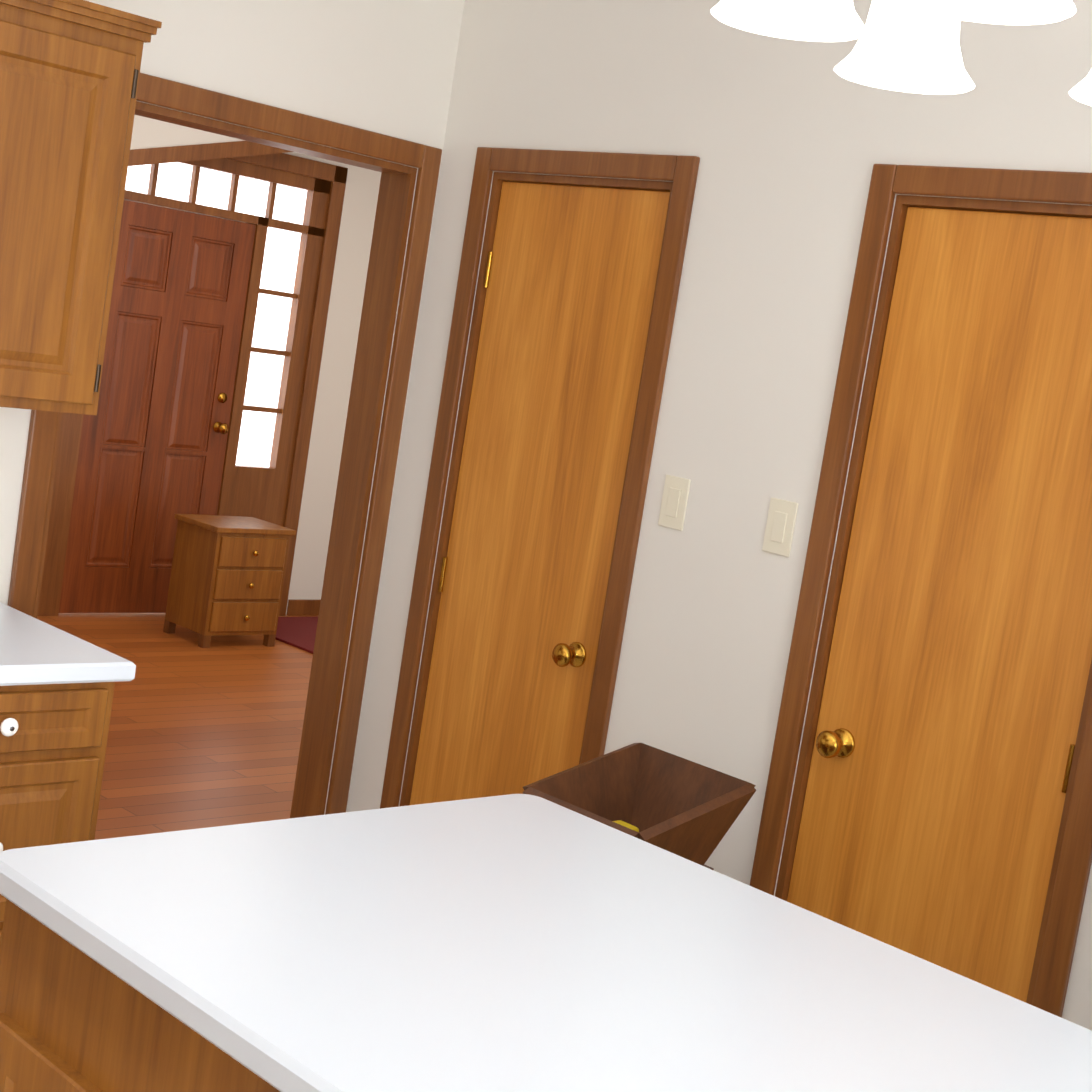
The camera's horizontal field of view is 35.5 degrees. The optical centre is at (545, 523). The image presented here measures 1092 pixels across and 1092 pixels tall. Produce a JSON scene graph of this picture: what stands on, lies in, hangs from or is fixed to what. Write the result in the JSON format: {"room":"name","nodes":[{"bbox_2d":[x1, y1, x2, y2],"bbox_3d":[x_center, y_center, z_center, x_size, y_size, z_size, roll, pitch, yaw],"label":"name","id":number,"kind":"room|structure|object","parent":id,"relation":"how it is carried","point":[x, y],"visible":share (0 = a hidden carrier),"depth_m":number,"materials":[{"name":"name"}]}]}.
{"room":"kitchen","nodes":[
{"label":"kitchen","id":0,"kind":"room"},
{"bbox_2d":[37,613,318,839],"bbox_3d":[-1.788,0.706,6.957,5.040,0.100,4.940,3,9,-45],"label":"floor","id":1,"kind":"structure","parent":0,"point":[199,737],"depth_m":6.53,"materials":[{"name":"brown wood"}]},
{"bbox_2d":[163,514,295,647],"bbox_3d":[-1.518,0.276,8.167,0.450,0.575,0.386,3,9,-45],"label":"chest","id":2,"kind":"object","parent":1,"relation":"on","point":[227,575],"visible":1,"depth_m":8.04,"materials":[{"name":"brown wood"}]},
{"bbox_2d":[275,617,317,653],"bbox_3d":[-1.031,0.572,8.784,0.950,0.012,0.800,3,9,-45],"label":"rug","id":3,"kind":"object","parent":1,"relation":"on","point":[298,632],"visible":0.07,"depth_m":8.63,"materials":[{"name":"red fabric"}]},
{"bbox_2d":[130,115,245,149],"bbox_3d":[-1.462,-1.868,8.304,2.598,0.700,0.138,3,9,-45],"label":"soffit","id":4,"kind":"structure","parent":0,"point":[149,133],"depth_m":7.92,"materials":[{"name":"beige paint"}]},
{"bbox_2d":[0,0,464,814],"bbox_3d":[-0.530,-0.273,4.408,6.960,2.740,0.120,3,9,-45],"label":"wall","id":5,"kind":"structure","parent":0,"point":[384,66],"depth_m":4.07,"materials":[{"name":"beige paint"}]},
{"bbox_2d":[0,0,161,414],"bbox_3d":[-1.150,-0.644,3.369,0.534,0.787,0.327,3,9,-45],"label":"upper cabinet","id":6,"kind":"object","parent":5,"relation":"attached to","point":[69,74],"depth_m":3.34,"materials":[{"name":"brown wood"}]},
{"bbox_2d":[7,73,441,817],"bbox_3d":[-0.845,0.033,4.174,1.044,2.090,0.156,3,9,-45],"label":"trim","id":7,"kind":"structure","parent":5,"relation":"attached to","point":[371,383],"depth_m":4.42,"materials":[{"name":"brown wood"}]},
{"bbox_2d":[285,152,380,613],"bbox_3d":[-2.495,-0.932,7.735,5.040,2.740,0.120,3,9,-45],"label":"wall","id":8,"kind":"structure","parent":0,"point":[337,365],"depth_m":9.04,"materials":[{"name":"beige paint"}]},
{"bbox_2d":[59,200,255,612],"bbox_3d":[-1.888,-0.533,8.357,0.825,1.988,0.111,3,9,-45],"label":"front door","id":9,"kind":"structure","parent":8,"relation":"in","point":[152,446],"depth_m":8.35,"materials":[{"name":"brown wood"}]},
{"bbox_2d":[38,153,347,615],"bbox_3d":[-1.799,-0.715,8.457,1.570,2.375,0.120,3,9,-45],"label":"door frame","id":10,"kind":"structure","parent":8,"relation":"attached to","point":[272,493],"depth_m":8.78,"materials":[{"name":"brown wood"}]},
{"bbox_2d":[128,141,292,165],"bbox_3d":[-1.463,-1.833,8.303,2.598,0.750,0.150,3,9,-45],"label":"trim","id":11,"kind":"structure","parent":8,"relation":"attached to","point":[148,156],"depth_m":8.04,"materials":[{"name":"brown wood"}]},
{"bbox_2d":[125,162,306,466],"bbox_3d":[-1.743,-1.027,8.459,1.140,1.445,0.007,3,9,-45],"label":"window glass","id":12,"kind":"structure","parent":8,"relation":"in","point":[279,268],"depth_m":8.75,"materials":[{"name":"white"}]},
{"bbox_2d":[286,599,320,614],"bbox_3d":[-1.182,0.456,9.304,0.550,0.085,0.024,3,9,-45],"label":"baseboard","id":13,"kind":"structure","parent":8,"relation":"attached to","point":[302,607],"depth_m":9.15,"materials":[{"name":"brown wood"}]},
{"bbox_2d":[347,0,1091,1030],"bbox_3d":[1.885,0.276,2.766,0.780,2.740,5.720,3,9,-45],"label":"wall","id":14,"kind":"structure","parent":0,"point":[789,142],"depth_m":3.72,"materials":[{"name":"beige paint"}]},
{"bbox_2d":[410,182,669,804],"bbox_3d":[-0.075,0.183,4.159,0.103,2.010,0.575,3,9,-45],"label":"closet door","id":15,"kind":"structure","parent":14,"relation":"in","point":[570,278],"depth_m":4.14,"materials":[{"name":"brown wood"}]},
{"bbox_2d":[380,147,699,808],"bbox_3d":[-0.033,0.153,4.192,0.138,2.100,0.729,3,9,-45],"label":"door frame","id":16,"kind":"structure","parent":14,"relation":"attached to","point":[680,172],"depth_m":4.17,"materials":[{"name":"brown wood"}]},
{"bbox_2d":[658,475,690,530],"bbox_3d":[0.285,-0.047,3.808,0.008,0.116,0.072,3,9,-45],"label":"light switch","id":17,"kind":"object","parent":14,"relation":"attached to","point":[674,502],"visible":1,"depth_m":3.80,"materials":[{"name":"beige plastic"}]},
{"bbox_2d":[762,497,797,556],"bbox_3d":[0.493,0.007,3.600,0.008,0.116,0.072,3,9,-45],"label":"light switch","id":18,"kind":"object","parent":14,"relation":"attached to","point":[780,526],"visible":1,"depth_m":3.60,"materials":[{"name":"beige plastic"}]},
{"bbox_2d":[749,164,1091,1017],"bbox_3d":[0.801,0.371,3.357,0.138,2.100,0.725,3,9,-45],"label":"door frame","id":19,"kind":"structure","parent":14,"relation":"attached to","point":[1023,190],"depth_m":3.45,"materials":[{"name":"brown wood"}]},
{"bbox_2d":[787,207,1091,1002],"bbox_3d":[0.760,0.402,3.322,0.103,2.010,0.571,3,9,-45],"label":"pantry door","id":20,"kind":"structure","parent":14,"relation":"in","point":[958,669],"depth_m":3.31,"materials":[{"name":"brown wood"}]},
{"bbox_3d":[0.427,1.608,1.703,4.590,0.100,5.780,3,9,-45],"label":"floor","id":21,"kind":"structure","parent":0,"visible":0},
{"bbox_2d":[0,602,135,945],"bbox_3d":[-1.245,0.653,3.381,0.488,0.915,0.651,3,9,-45],"label":"base cabinet","id":22,"kind":"object","parent":21,"relation":"on","point":[56,691],"visible":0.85,"depth_m":3.23,"materials":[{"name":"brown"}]},
{"bbox_2d":[0,886,295,1091],"bbox_3d":[0.204,1.061,1.845,0.982,0.878,1.813,3,9,-45],"label":"kitchen island","id":23,"kind":"object","parent":21,"relation":"on","point":[71,1021],"depth_m":1.97,"materials":[{"name":"brown wood"}]},
{"bbox_2d":[0,794,1091,1091],"bbox_3d":[0.280,0.611,1.813,0.963,0.040,1.870,3,9,-45],"label":"island countertop","id":24,"kind":"structure","parent":23,"relation":"on","point":[510,942],"depth_m":2.03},
{"bbox_2d":[523,743,755,869],"bbox_3d":[0.123,0.896,3.362,0.347,0.860,0.327,3,9,-45],"label":"bin","id":25,"kind":"object","parent":21,"relation":"on","point":[680,806],"visible":0.35,"depth_m":3.40,"materials":[{"name":"brown wood"}]},
{"bbox_3d":[0.353,-1.494,3.591,6.960,0.100,9.640,3,9,-45],"label":"ceiling","id":26,"kind":"structure","parent":0,"visible":0},
{"bbox_2d":[711,0,1091,105],"bbox_3d":[0.430,-0.804,1.461,0.588,0.786,0.570,3,9,-45],"label":"chandelier","id":27,"kind":"object","parent":26,"relation":"hanging from","point":[910,46],"visible":1,"depth_m":1.63,"materials":[{"name":"white glass"}]}
]}

